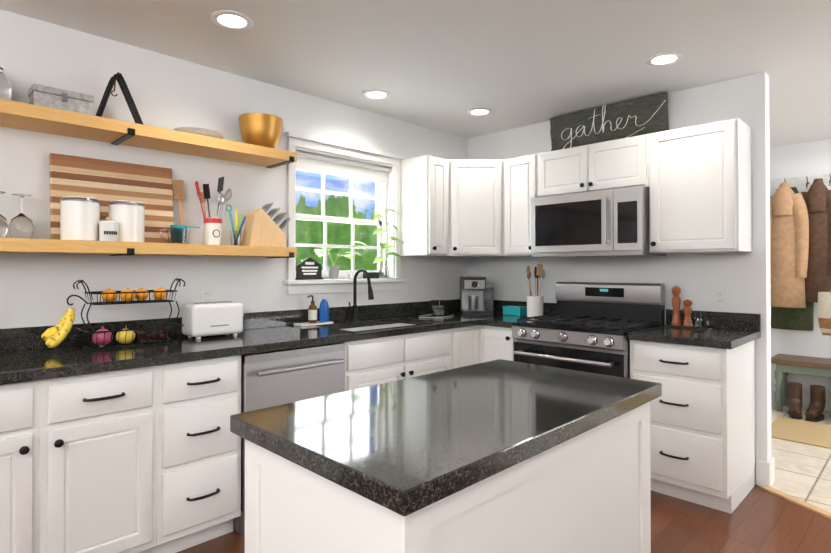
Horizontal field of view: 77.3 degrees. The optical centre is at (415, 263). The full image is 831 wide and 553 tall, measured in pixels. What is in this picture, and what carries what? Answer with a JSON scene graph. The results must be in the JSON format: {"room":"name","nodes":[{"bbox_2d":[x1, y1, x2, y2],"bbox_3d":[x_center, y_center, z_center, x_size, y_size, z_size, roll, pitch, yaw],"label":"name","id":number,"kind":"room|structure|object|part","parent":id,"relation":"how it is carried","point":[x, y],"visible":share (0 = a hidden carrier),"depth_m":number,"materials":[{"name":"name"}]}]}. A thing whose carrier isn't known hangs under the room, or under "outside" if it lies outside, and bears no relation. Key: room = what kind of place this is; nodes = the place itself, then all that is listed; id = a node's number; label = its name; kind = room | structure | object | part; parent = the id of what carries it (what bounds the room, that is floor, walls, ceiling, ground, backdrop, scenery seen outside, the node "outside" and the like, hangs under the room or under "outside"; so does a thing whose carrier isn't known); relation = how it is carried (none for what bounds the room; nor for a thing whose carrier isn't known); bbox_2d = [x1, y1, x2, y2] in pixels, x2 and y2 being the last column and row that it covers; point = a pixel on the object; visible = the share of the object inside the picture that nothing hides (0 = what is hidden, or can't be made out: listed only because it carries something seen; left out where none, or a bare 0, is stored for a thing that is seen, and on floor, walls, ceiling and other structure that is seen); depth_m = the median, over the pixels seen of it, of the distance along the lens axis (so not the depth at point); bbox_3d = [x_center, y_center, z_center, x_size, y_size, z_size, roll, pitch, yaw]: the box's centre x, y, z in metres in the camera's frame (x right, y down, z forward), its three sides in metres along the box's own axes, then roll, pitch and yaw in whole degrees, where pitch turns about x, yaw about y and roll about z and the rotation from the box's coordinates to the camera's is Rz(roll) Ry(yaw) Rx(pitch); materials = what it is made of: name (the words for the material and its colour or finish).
{"room":"kitchen","nodes":[
{"label":"kitchen","id":0,"kind":"room"},
{"bbox_2d":[0,9,467,328],"bbox_3d":[-2.059,0.081,2.214,0.150,2.440,7.000,-1,-1,45],"label":"wall","id":1,"kind":"structure","parent":0,"point":[166,92],"depth_m":2.83,"materials":[{"name":"white paint"}]},
{"bbox_2d":[0,238,296,257],"bbox_3d":[-1.636,-0.087,2.337,0.276,0.091,2.370,-1,-1,45],"label":"shelf","id":2,"kind":"object","parent":1,"relation":"attached to","point":[45,246],"visible":0.94,"depth_m":2.47,"materials":[{"name":"brown wood"}]},
{"bbox_2d":[0,191,33,238],"bbox_3d":[-1.776,-0.205,2.189,0.178,0.200,0.287,-1,-1,45],"label":"glasses","id":3,"kind":"object","parent":2,"relation":"on","point":[21,225],"visible":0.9,"depth_m":2.26,"materials":[{"name":"clear glass"}]},
{"bbox_2d":[60,196,100,240],"bbox_3d":[-1.547,-0.203,2.397,0.160,0.199,0.160,-1,-1,45],"label":"canister","id":4,"kind":"object","parent":2,"relation":"on","point":[79,218],"visible":0.83,"depth_m":2.33,"materials":[{"name":"white ceramic"}]},
{"bbox_2d":[99,217,118,241],"bbox_3d":[-1.425,-0.159,2.413,0.080,0.113,0.080,-1,-1,45],"label":"jar","id":5,"kind":"object","parent":2,"relation":"on","point":[108,228],"visible":0.92,"depth_m":2.38,"materials":[{"name":"white ceramic"}]},
{"bbox_2d":[49,153,173,242],"bbox_3d":[-1.505,-0.308,2.610,0.066,0.415,0.548,-1,-1,45],"label":"cutting board","id":6,"kind":"object","parent":2,"relation":"on","point":[105,182],"visible":0.62,"depth_m":2.60,"materials":[{"name":"brown wood"}]},
{"bbox_2d":[108,200,144,241],"bbox_3d":[-1.409,-0.201,2.535,0.160,0.199,0.160,-1,-1,45],"label":"canister","id":7,"kind":"object","parent":2,"relation":"on","point":[129,216],"visible":0.88,"depth_m":2.48,"materials":[{"name":"white ceramic"}]},
{"bbox_2d":[159,227,189,243],"bbox_3d":[-1.254,-0.143,2.705,0.112,0.085,0.153,-1,-1,45],"label":"measuring cup","id":8,"kind":"object","parent":2,"relation":"on","point":[179,235],"visible":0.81,"depth_m":2.67,"materials":[{"name":"clear glass"}]},
{"bbox_2d":[172,180,185,224],"bbox_3d":[-1.283,-0.279,2.826,0.038,0.360,0.067,-1,-1,45],"label":"wooden spatula","id":9,"kind":"object","parent":8,"relation":"in","point":[179,190],"visible":0.9,"depth_m":2.83,"materials":[{"name":"brown wood"}]},
{"bbox_2d":[170,225,199,227],"bbox_3d":[-1.215,-0.154,2.744,0.082,0.090,0.150,-1,-1,45],"label":"cups","id":10,"kind":"object","parent":8,"relation":"in","point":[183,226],"visible":0.33,"depth_m":2.70,"materials":[{"name":"teal"}]},
{"bbox_2d":[195,177,231,244],"bbox_3d":[-1.115,-0.291,2.864,0.110,0.385,0.195,-1,-1,45],"label":"utensil crock","id":11,"kind":"object","parent":2,"relation":"on","point":[212,231],"visible":0.9,"depth_m":2.84,"materials":[{"name":"white ceramic"}]},
{"bbox_2d":[226,204,245,245],"bbox_3d":[-1.023,-0.215,2.950,0.060,0.234,0.117,-1,-1,45],"label":"glass","id":12,"kind":"object","parent":2,"relation":"on","point":[236,237],"visible":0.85,"depth_m":2.94,"materials":[{"name":"multicoloured"}]},
{"bbox_2d":[241,203,290,246],"bbox_3d":[-0.881,-0.230,3.108,0.110,0.266,0.296,-1,-1,45],"label":"knife block","id":13,"kind":"object","parent":2,"relation":"on","point":[261,228],"visible":1,"depth_m":3.04,"materials":[{"name":"brown wood"}]},
{"bbox_2d":[0,99,296,167],"bbox_3d":[-1.636,-0.652,2.343,0.276,0.091,2.370,-1,-1,45],"label":"shelf","id":14,"kind":"object","parent":1,"relation":"attached to","point":[27,116],"visible":1,"depth_m":2.52,"materials":[{"name":"brown wood"}]},
{"bbox_2d":[0,66,11,99],"bbox_3d":[-1.805,-0.758,2.201,0.154,0.176,0.154,-1,-1,45],"label":"glass jar","id":15,"kind":"object","parent":14,"relation":"on","point":[5,89],"visible":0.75,"depth_m":2.20,"materials":[{"name":"white"}]},
{"bbox_2d":[28,83,93,114],"bbox_3d":[-1.625,-0.726,2.385,0.133,0.115,0.233,-1,-1,45],"label":"box","id":16,"kind":"object","parent":14,"relation":"on","point":[52,97],"visible":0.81,"depth_m":2.33,"materials":[{"name":"silver metal"}]},
{"bbox_2d":[96,72,143,124],"bbox_3d":[-1.452,-0.798,2.551,0.054,0.264,0.221,-1,-1,45],"label":"stand","id":17,"kind":"object","parent":14,"relation":"on","point":[118,77],"visible":0.9,"depth_m":2.54,"materials":[{"name":"black metal"}]},
{"bbox_2d":[173,127,222,138],"bbox_3d":[-1.177,-0.686,2.817,0.254,0.043,0.254,-1,-1,45],"label":"plate stack","id":18,"kind":"object","parent":14,"relation":"on","point":[206,132],"visible":0.33,"depth_m":2.72,"materials":[{"name":"white ceramic"}]},
{"bbox_2d":[239,113,282,147],"bbox_3d":[-0.914,-0.759,3.083,0.252,0.195,0.260,-1,-1,45],"label":"copper bowl","id":19,"kind":"object","parent":14,"relation":"on","point":[262,129],"visible":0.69,"depth_m":2.99,"materials":[{"name":"brown metal"}]},
{"bbox_2d":[200,287,212,301],"bbox_3d":[-1.193,0.193,2.969,0.007,0.120,0.075,-1,-1,45],"label":"outlet","id":20,"kind":"object","parent":1,"relation":"attached to","point":[206,293],"depth_m":2.96,"materials":[{"name":"white plastic"}]},
{"bbox_2d":[286,132,403,279],"bbox_3d":[-0.515,-0.365,3.736,0.188,0.950,1.020,-1,-1,45],"label":"window","id":21,"kind":"structure","parent":1,"relation":"in","point":[296,141],"depth_m":3.80,"materials":[{"name":"white wood"}]},
{"bbox_2d":[296,151,390,183],"bbox_3d":[-0.509,-0.685,3.733,0.035,0.120,0.858,-1,-1,45],"label":"window shade","id":22,"kind":"object","parent":21,"relation":"attached to","point":[309,162],"visible":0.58,"depth_m":3.71,"materials":[{"name":"white fabric"}]},
{"bbox_2d":[284,278,405,294],"bbox_3d":[-0.509,0.158,3.725,0.203,0.095,1.040,-1,-1,45],"label":"window sill","id":23,"kind":"structure","parent":1,"relation":"attached to","point":[319,286],"depth_m":3.59,"materials":[{"name":"white wood"}]},
{"bbox_2d":[295,257,322,279],"bbox_3d":[-0.713,0.032,3.485,0.040,0.150,0.200,-1,-1,45],"label":"sign","id":24,"kind":"object","parent":23,"relation":"on","point":[308,268],"visible":1,"depth_m":3.47,"materials":[{"name":"grey wood"}]},
{"bbox_2d":[327,266,339,278],"bbox_3d":[-0.571,0.063,3.616,0.086,0.090,0.086,-1,-1,45],"label":"plant pot","id":25,"kind":"object","parent":23,"relation":"on","point":[333,272],"visible":1,"depth_m":3.59,"materials":[{"name":"grey ceramic"}]},
{"bbox_2d":[315,241,368,265],"bbox_3d":[-0.486,-0.063,3.532,0.255,0.192,0.473,-1,-1,45],"label":"plant","id":26,"kind":"object","parent":25,"relation":"in","point":[318,251],"visible":0.92,"depth_m":3.58,"materials":[{"name":"green plant"}]},
{"bbox_2d":[363,272,378,277],"bbox_3d":[-0.332,0.088,3.874,0.060,0.045,0.110,-1,-1,45],"label":"pot","id":27,"kind":"object","parent":23,"relation":"on","point":[373,274],"visible":0.75,"depth_m":3.85,"materials":[{"name":"green"}]},
{"bbox_2d":[382,266,388,277],"bbox_3d":[-0.226,0.066,3.917,0.050,0.090,0.050,-1,-1,45],"label":"jar","id":28,"kind":"object","parent":23,"relation":"on","point":[385,272],"visible":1,"depth_m":3.90,"materials":[{"name":"clear glass"}]},
{"bbox_2d":[371,209,404,265],"bbox_3d":[-0.204,-0.161,3.872,0.149,0.504,0.339,-1,-1,45],"label":"pothos vine","id":29,"kind":"object","parent":28,"relation":"in","point":[383,245],"visible":0.98,"depth_m":3.86,"materials":[{"name":"green plant"}]},
{"bbox_2d":[401,155,448,256],"bbox_3d":[0.068,-0.431,4.016,0.317,0.742,0.230,-1,-1,45],"label":"upper cabinet","id":30,"kind":"object","parent":1,"relation":"attached to","point":[424,179],"depth_m":3.92,"materials":[{"name":"white wood"}]},
{"bbox_2d":[0,0,830,146],"bbox_3d":[0.876,-1.176,0.920,6.150,0.050,9.300,-1,-1,45],"label":"ceiling","id":31,"kind":"structure","parent":0,"point":[445,66],"depth_m":2.74,"materials":[{"name":"white paint"}]},
{"bbox_2d":[210,10,253,30],"bbox_3d":[-0.854,-1.131,2.421,0.190,0.010,0.190,-1,-1,45],"label":"recessed light","id":32,"kind":"object","parent":31,"relation":"in","point":[232,20],"visible":1,"depth_m":2.42,"materials":[{"name":"white"}]},
{"bbox_2d":[362,89,390,99],"bbox_3d":[-0.261,-1.121,3.454,0.190,0.010,0.190,-1,-1,45],"label":"recessed light","id":33,"kind":"object","parent":31,"relation":"in","point":[374,94],"visible":0.98,"depth_m":3.46,"materials":[{"name":"white"}]},
{"bbox_2d":[467,108,492,115],"bbox_3d":[0.474,-1.118,3.836,0.190,0.010,0.190,-1,-1,45],"label":"recessed light","id":34,"kind":"object","parent":31,"relation":"in","point":[479,111],"visible":1,"depth_m":3.83,"materials":[{"name":"white"}]},
{"bbox_2d":[645,52,682,66],"bbox_3d":[1.373,-1.127,2.868,0.190,0.010,0.190,-1,-1,45],"label":"recessed light","id":35,"kind":"object","parent":31,"relation":"in","point":[663,59],"visible":1,"depth_m":2.86,"materials":[{"name":"white"}]},
{"bbox_2d":[177,485,830,552],"bbox_3d":[0.064,1.307,0.083,6.150,0.050,7.000,-1,-1,45],"label":"floor","id":36,"kind":"structure","parent":0,"point":[758,520],"depth_m":2.55,"materials":[{"name":"brown wood"}]},
{"bbox_2d":[0,379,47,552],"bbox_3d":[-1.761,0.864,1.959,0.618,0.870,0.470,-1,-1,45],"label":"base cabinet","id":37,"kind":"object","parent":36,"relation":"on","point":[24,405],"depth_m":1.87,"materials":[{"name":"white wood"}]},
{"bbox_2d":[44,365,163,552],"bbox_3d":[-1.451,0.867,2.270,0.618,0.870,0.410,-1,-1,45],"label":"base cabinet","id":38,"kind":"object","parent":36,"relation":"on","point":[142,460],"depth_m":2.06,"materials":[{"name":"white wood"}]},
{"bbox_2d":[0,299,507,384],"bbox_3d":[-0.783,0.366,2.914,0.660,0.140,4.198,-1,-1,45],"label":"countertop","id":39,"kind":"structure","parent":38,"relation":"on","point":[27,354],"depth_m":2.59,"materials":[{"name":"stone"}]},
{"bbox_2d":[67,278,184,350],"bbox_3d":[-1.374,0.232,2.489,0.236,0.315,0.506,-1,-1,45],"label":"fruit basket","id":40,"kind":"object","parent":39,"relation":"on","point":[115,345],"visible":0.94,"depth_m":2.45,"materials":[{"name":"black metal"}]},
{"bbox_2d":[41,309,74,347],"bbox_3d":[-1.572,0.283,2.288,0.084,0.165,0.127,-1,-1,45],"label":"bananas","id":41,"kind":"object","parent":40,"relation":"hanging from","point":[54,336],"visible":1,"depth_m":2.27,"materials":[{"name":"yellow food"}]},
{"bbox_2d":[92,326,112,345],"bbox_3d":[-1.455,0.337,2.414,0.081,0.092,0.079,-1,-1,45],"label":"onion","id":42,"kind":"object","parent":40,"relation":"in","point":[100,339],"visible":0.81,"depth_m":2.39,"materials":[{"name":"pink food"}]},
{"bbox_2d":[101,289,116,301],"bbox_3d":[-1.441,0.149,2.444,0.065,0.063,0.063,-1,-1,45],"label":"orange","id":43,"kind":"object","parent":40,"relation":"in","point":[109,297],"visible":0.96,"depth_m":2.42,"materials":[{"name":"orange food"}]},
{"bbox_2d":[116,326,134,343],"bbox_3d":[-1.381,0.339,2.474,0.075,0.087,0.080,-1,-1,45],"label":"onion","id":44,"kind":"object","parent":40,"relation":"in","point":[123,334],"visible":0.75,"depth_m":2.45,"materials":[{"name":"yellow food"}]},
{"bbox_2d":[120,288,134,301],"bbox_3d":[-1.370,0.150,2.472,0.065,0.063,0.063,-1,-1,45],"label":"orange","id":45,"kind":"object","parent":40,"relation":"in","point":[128,296],"visible":0.85,"depth_m":2.45,"materials":[{"name":"orange food"}]},
{"bbox_2d":[135,288,148,300],"bbox_3d":[-1.342,0.150,2.543,0.065,0.063,0.063,-1,-1,45],"label":"orange","id":46,"kind":"object","parent":40,"relation":"in","point":[140,296],"visible":0.81,"depth_m":2.52,"materials":[{"name":"orange food"}]},
{"bbox_2d":[135,328,167,343],"bbox_3d":[-1.303,0.356,2.566,0.120,0.057,0.120,-1,-1,45],"label":"box","id":47,"kind":"object","parent":40,"relation":"in","point":[156,336],"visible":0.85,"depth_m":2.52,"materials":[{"name":"clear glass"}]},
{"bbox_2d":[153,287,166,299],"bbox_3d":[-1.271,0.151,2.585,0.065,0.063,0.063,-1,-1,45],"label":"orange","id":48,"kind":"object","parent":40,"relation":"in","point":[159,295],"visible":0.75,"depth_m":2.56,"materials":[{"name":"orange food"}]},
{"bbox_2d":[182,302,242,336],"bbox_3d":[-1.096,0.298,2.812,0.165,0.168,0.280,-1,-1,45],"label":"toaster","id":49,"kind":"object","parent":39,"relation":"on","point":[198,320],"visible":0.98,"depth_m":2.73,"materials":[{"name":"white plastic"}]},
{"bbox_2d":[294,321,332,326],"bbox_3d":[-0.665,0.393,3.398,0.090,0.012,0.250,-1,-1,45],"label":"soap tray","id":50,"kind":"object","parent":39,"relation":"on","point":[309,324],"visible":0.81,"depth_m":3.37,"materials":[{"name":"white ceramic"}]},
{"bbox_2d":[307,295,316,322],"bbox_3d":[-0.675,0.295,3.386,0.058,0.182,0.070,-1,-1,45],"label":"soap dispenser","id":51,"kind":"object","parent":50,"relation":"on","point":[312,313],"visible":0.98,"depth_m":3.37,"materials":[{"name":"brown glass"}]},
{"bbox_2d":[319,296,328,321],"bbox_3d":[-0.607,0.301,3.454,0.048,0.172,0.076,-1,-1,45],"label":"dish soap bottle","id":52,"kind":"object","parent":50,"relation":"on","point":[324,311],"visible":1,"depth_m":3.43,"materials":[{"name":"blue plastic"}]},
{"bbox_2d":[349,269,373,320],"bbox_3d":[-0.380,0.218,3.573,0.223,0.365,0.096,-1,-1,45],"label":"faucet","id":53,"kind":"object","parent":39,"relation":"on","point":[354,309],"visible":1,"depth_m":3.63,"materials":[{"name":"black metal"}]},
{"bbox_2d":[419,295,452,317],"bbox_3d":[0.154,0.331,4.058,0.352,0.149,0.464,-1,-1,45],"label":"tray","id":54,"kind":"object","parent":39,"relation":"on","point":[430,314],"visible":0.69,"depth_m":3.89,"materials":[{"name":"white plastic"}]},
{"bbox_2d":[430,300,445,315],"bbox_3d":[0.177,0.345,4.049,0.125,0.116,0.125,-1,-1,45],"label":"basket","id":55,"kind":"object","parent":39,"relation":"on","point":[438,311],"visible":0.98,"depth_m":4.03,"materials":[{"name":"black metal"}]},
{"bbox_2d":[460,275,493,314],"bbox_3d":[0.503,0.251,4.237,0.257,0.312,0.280,0,-1,0],"label":"coffee maker","id":56,"kind":"object","parent":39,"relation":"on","point":[475,285],"visible":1,"depth_m":4.21,"materials":[{"name":"silver metal"}]},
{"bbox_2d":[469,295,478,309],"bbox_3d":[0.467,0.314,4.176,0.080,0.115,0.080,-1,-1,45],"label":"travel mug","id":57,"kind":"object","parent":56,"relation":"on","point":[473,302],"visible":1,"depth_m":4.14,"materials":[{"name":"silver metal"}]},
{"bbox_2d":[502,306,526,315],"bbox_3d":[0.787,0.372,4.093,0.168,0.068,0.123,-1,-1,45],"label":"container","id":58,"kind":"object","parent":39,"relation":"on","point":[516,310],"visible":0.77,"depth_m":4.05,"materials":[{"name":"teal plastic"}]},
{"bbox_2d":[164,355,240,552],"bbox_3d":[-1.171,0.869,2.550,0.618,0.870,0.380,-1,-1,45],"label":"base cabinet","id":59,"kind":"object","parent":36,"relation":"on","point":[202,457],"depth_m":2.33,"materials":[{"name":"white wood"}]},
{"bbox_2d":[233,343,344,534],"bbox_3d":[-0.785,0.873,2.864,0.616,0.868,0.604,-1,-1,45],"label":"dishwasher","id":60,"kind":"object","parent":36,"relation":"on","point":[275,378],"visible":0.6,"depth_m":2.63,"materials":[{"name":"silver metal"}]},
{"bbox_2d":[388,325,479,381],"bbox_3d":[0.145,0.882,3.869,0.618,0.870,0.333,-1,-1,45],"label":"base cabinet","id":61,"kind":"object","parent":36,"relation":"on","point":[423,353],"depth_m":3.40,"materials":[{"name":"white wood"}]},
{"bbox_2d":[340,323,413,330],"bbox_3d":[-0.236,0.543,3.456,0.436,0.203,0.786,-1,-1,45],"label":"sink basin","id":62,"kind":"object","parent":61,"relation":"in","point":[376,327],"visible":0.06,"depth_m":3.72,"materials":[{"name":"silver metal"}]},
{"bbox_2d":[245,402,650,552],"bbox_3d":[0.162,0.860,1.473,0.576,0.870,1.086,-1,-1,45],"label":"kitchen island","id":63,"kind":"object","parent":36,"relation":"on","point":[588,491],"visible":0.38,"depth_m":1.20,"materials":[{"name":"white wood"}]},
{"bbox_2d":[230,359,661,515],"bbox_3d":[0.162,0.402,1.478,0.630,0.042,1.140,-1,-1,45],"label":"island countertop","id":64,"kind":"structure","parent":63,"relation":"on","point":[405,447],"depth_m":1.23,"materials":[{"name":"stone"}]},
{"bbox_2d":[480,301,556,362],"bbox_3d":[0.780,0.810,3.866,0.325,1.012,0.636,-1,-1,45],"label":"base cabinet","id":65,"kind":"object","parent":36,"relation":"on","point":[496,340],"depth_m":3.70,"materials":[{"name":"white wood"}]},
{"bbox_3d":[0.802,0.374,3.849,0.263,0.140,0.635,-1,-1,45],"label":"cabinetry top","id":66,"kind":"part","parent":65,"relation":"part of","materials":[{"name":"black stone"}]},
{"bbox_2d":[526,264,544,316],"bbox_3d":[0.905,0.204,3.918,0.130,0.400,0.127,-1,-1,45],"label":"utensil crock","id":67,"kind":"object","parent":65,"relation":"on","point":[535,305],"visible":0.98,"depth_m":3.88,"materials":[{"name":"white ceramic"}]},
{"bbox_2d":[512,282,664,378],"bbox_3d":[1.127,0.723,3.439,0.758,1.180,0.696,-1,-1,45],"label":"range","id":68,"kind":"object","parent":36,"relation":"on","point":[588,326],"visible":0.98,"depth_m":3.39,"materials":[{"name":"silver metal"}]},
{"bbox_2d":[627,309,760,513],"bbox_3d":[1.628,0.803,3.022,0.528,1.012,0.634,-1,-1,45],"label":"base cabinet","id":69,"kind":"object","parent":36,"relation":"on","point":[703,431],"depth_m":2.81,"materials":[{"name":"white wood"}]},
{"bbox_2d":[664,324,707,329],"bbox_3d":[1.679,0.393,3.224,0.220,0.008,0.115,-1,-1,45],"label":"tray","id":70,"kind":"object","parent":69,"relation":"on","point":[693,327],"visible":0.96,"depth_m":3.18,"materials":[{"name":"black plastic"}]},
{"bbox_2d":[671,285,681,325],"bbox_3d":[1.638,0.261,3.262,0.060,0.256,0.060,-1,-1,45],"label":"pepper mill","id":71,"kind":"object","parent":70,"relation":"on","point":[676,303],"visible":1,"depth_m":3.24,"materials":[{"name":"brown wood"}]},
{"bbox_2d":[682,299,692,326],"bbox_3d":[1.688,0.304,3.219,0.060,0.169,0.060,-1,-1,45],"label":"pepper mill","id":72,"kind":"object","parent":70,"relation":"on","point":[687,311],"visible":1,"depth_m":3.20,"materials":[{"name":"brown wood"}]},
{"bbox_2d":[695,310,701,326],"bbox_3d":[1.730,0.338,3.177,0.038,0.100,0.037,-1,-1,45],"label":"salt shaker","id":73,"kind":"object","parent":70,"relation":"on","point":[698,318],"visible":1,"depth_m":3.16,"materials":[{"name":"clear glass"}]},
{"bbox_3d":[1.628,0.367,3.026,0.527,0.140,0.633,-1,-1,45],"label":"cabinetry top","id":74,"kind":"part","parent":69,"relation":"part of","materials":[{"name":"black stone"}]},
{"bbox_2d":[761,486,830,518],"bbox_3d":[2.620,1.284,0.963,0.050,0.012,4.298,0,-1,-16],"label":"threshold","id":75,"kind":"object","parent":36,"relation":"on","point":[806,505],"depth_m":2.83,"materials":[{"name":"brown wood"}]},
{"bbox_2d":[468,72,771,461],"bbox_3d":[1.248,0.097,3.935,2.400,2.440,0.110,-1,-1,45],"label":"wall","id":76,"kind":"structure","parent":0,"point":[743,278],"depth_m":3.29,"materials":[{"name":"white paint"}]},
{"bbox_2d":[449,159,504,256],"bbox_3d":[0.467,-0.429,4.210,0.608,0.742,0.608,-1,-1,45],"label":"upper cabinet","id":77,"kind":"object","parent":76,"relation":"attached to","point":[476,186],"depth_m":3.98,"materials":[{"name":"white wood"}]},
{"bbox_2d":[516,283,523,297],"bbox_3d":[0.853,0.221,4.245,0.075,0.120,0.007,-1,-1,45],"label":"outlet","id":78,"kind":"object","parent":76,"relation":"attached to","point":[519,286],"depth_m":4.24,"materials":[{"name":"white plastic"}]},
{"bbox_2d":[505,154,536,256],"bbox_3d":[0.889,-0.431,3.994,0.295,0.742,0.318,-1,-1,45],"label":"upper cabinet","id":79,"kind":"object","parent":76,"relation":"attached to","point":[520,172],"depth_m":3.89,"materials":[{"name":"white wood"}]},
{"bbox_2d":[537,134,648,196],"bbox_3d":[1.273,-0.641,3.612,0.790,0.330,0.318,-1,-1,45],"label":"upper cabinet","id":80,"kind":"object","parent":76,"relation":"attached to","point":[624,162],"depth_m":3.46,"materials":[{"name":"white wood"}]},
{"bbox_2d":[531,186,665,257],"bbox_3d":[1.228,-0.260,3.564,0.784,0.424,0.444,-1,-1,45],"label":"microwave","id":81,"kind":"object","parent":80,"relation":"attached to","point":[607,223],"visible":0.98,"depth_m":3.39,"materials":[{"name":"silver metal"}]},
{"bbox_2d":[649,118,751,253],"bbox_3d":[1.724,-0.439,3.160,0.485,0.742,0.318,-1,-1,45],"label":"upper cabinet","id":82,"kind":"object","parent":76,"relation":"attached to","point":[696,180],"depth_m":3.02,"materials":[{"name":"white wood"}]},
{"bbox_2d":[550,92,668,150],"bbox_3d":[1.342,-0.964,3.688,0.855,0.318,0.057,-1,-1,45],"label":"gather sign","id":83,"kind":"object","parent":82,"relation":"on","point":[635,117],"visible":0.94,"depth_m":3.65,"materials":[{"name":"black wood"}]},
{"bbox_2d":[713,288,726,307],"bbox_3d":[1.886,0.211,3.214,0.075,0.120,0.007,-1,-1,45],"label":"outlet","id":84,"kind":"object","parent":76,"relation":"attached to","point":[719,296],"depth_m":3.21,"materials":[{"name":"white plastic"}]},
{"bbox_2d":[756,456,774,483],"bbox_3d":[1.303,1.242,3.955,2.394,0.150,0.016,-1,-1,45],"label":"baseboard","id":85,"kind":"structure","parent":76,"relation":"attached to","point":[765,473],"depth_m":3.05,"materials":[{"name":"white wood"}]},
{"bbox_2d":[770,139,830,394],"bbox_3d":[4.204,0.100,4.242,6.150,2.440,0.120,-1,-1,45],"label":"wall","id":86,"kind":"structure","parent":0,"point":[812,158],"depth_m":4.79,"materials":[{"name":"white paint"}]},
{"bbox_2d":[771,387,830,410],"bbox_3d":[4.128,1.243,4.211,6.030,0.146,0.013,-1,-1,45],"label":"baseboard","id":87,"kind":"structure","parent":86,"relation":"attached to","point":[805,395],"depth_m":4.75,"materials":[{"name":"white wood"}]},
{"bbox_2d":[774,174,830,192],"bbox_3d":[3.855,-0.718,4.445,1.320,0.170,0.092,-1,-1,45],"label":"hook rail","id":88,"kind":"object","parent":86,"relation":"attached to","point":[802,184],"visible":0.67,"depth_m":4.77,"materials":[{"name":"white wood"}]},
{"bbox_2d":[770,178,830,330],"bbox_3d":[3.462,-0.076,4.676,0.590,1.360,0.315,-1,-1,45],"label":"coats","id":89,"kind":"object","parent":88,"relation":"hanging from","point":[800,251],"visible":0.85,"depth_m":4.62,"materials":[{"name":"beige fabric"}]},
{"bbox_2d":[771,402,830,512],"bbox_3d":[2.607,1.328,2.631,6.150,0.054,4.400,-1,-1,45],"label":"floor","id":90,"kind":"structure","parent":0,"point":[803,472],"depth_m":3.31,"materials":[{"name":"beige tile"}]},
{"bbox_2d":[787,382,802,419],"bbox_3d":[3.271,1.181,4.484,0.123,0.274,0.274,-1,-1,45],"label":"boot","id":91,"kind":"object","parent":90,"relation":"on","point":[794,397],"visible":1,"depth_m":4.49,"materials":[{"name":"brown leather"}]},
{"bbox_2d":[771,354,830,410],"bbox_3d":[3.799,1.081,4.287,1.400,0.470,0.365,-1,-1,45],"label":"bench","id":92,"kind":"object","parent":90,"relation":"on","point":[786,364],"visible":0.92,"depth_m":4.59,"materials":[{"name":"brown wood"}]},
{"bbox_2d":[771,416,830,448],"bbox_3d":[3.650,1.302,3.427,2.200,0.011,0.680,-1,-1,45],"label":"jute rug","id":93,"kind":"object","parent":90,"relation":"on","point":[802,431],"visible":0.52,"depth_m":4.04,"materials":[{"name":"beige wicker"}]},
{"bbox_2d":[805,385,825,421],"bbox_3d":[3.381,1.180,4.388,0.119,0.274,0.276,-1,-1,45],"label":"boot","id":94,"kind":"object","parent":90,"relation":"on","point":[815,409],"visible":0.98,"depth_m":4.38,"materials":[{"name":"brown leather"}]},
{"label":"outside","id":95,"kind":"structure","parent":0,"visible":0},
{"bbox_2d":[296,170,376,269],"bbox_3d":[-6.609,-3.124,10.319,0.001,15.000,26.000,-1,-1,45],"label":"window glass","id":96,"kind":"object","parent":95,"point":[343,236],"depth_m":14.67,"materials":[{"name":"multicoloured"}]},
{"bbox_3d":[4.043,-0.125,4.252,1.190,0.170,0.092,-1,-1,45],"label":"hook rail","id":97,"kind":"object","parent":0,"visible":0},
{"bbox_2d":[817,291,830,335],"bbox_3d":[3.639,0.244,4.361,0.404,0.724,0.310,-1,-1,45],"label":"tote bag","id":98,"kind":"object","parent":97,"relation":"hanging from","point":[824,308],"visible":1,"depth_m":4.38,"materials":[{"name":"fabric"}]}
]}

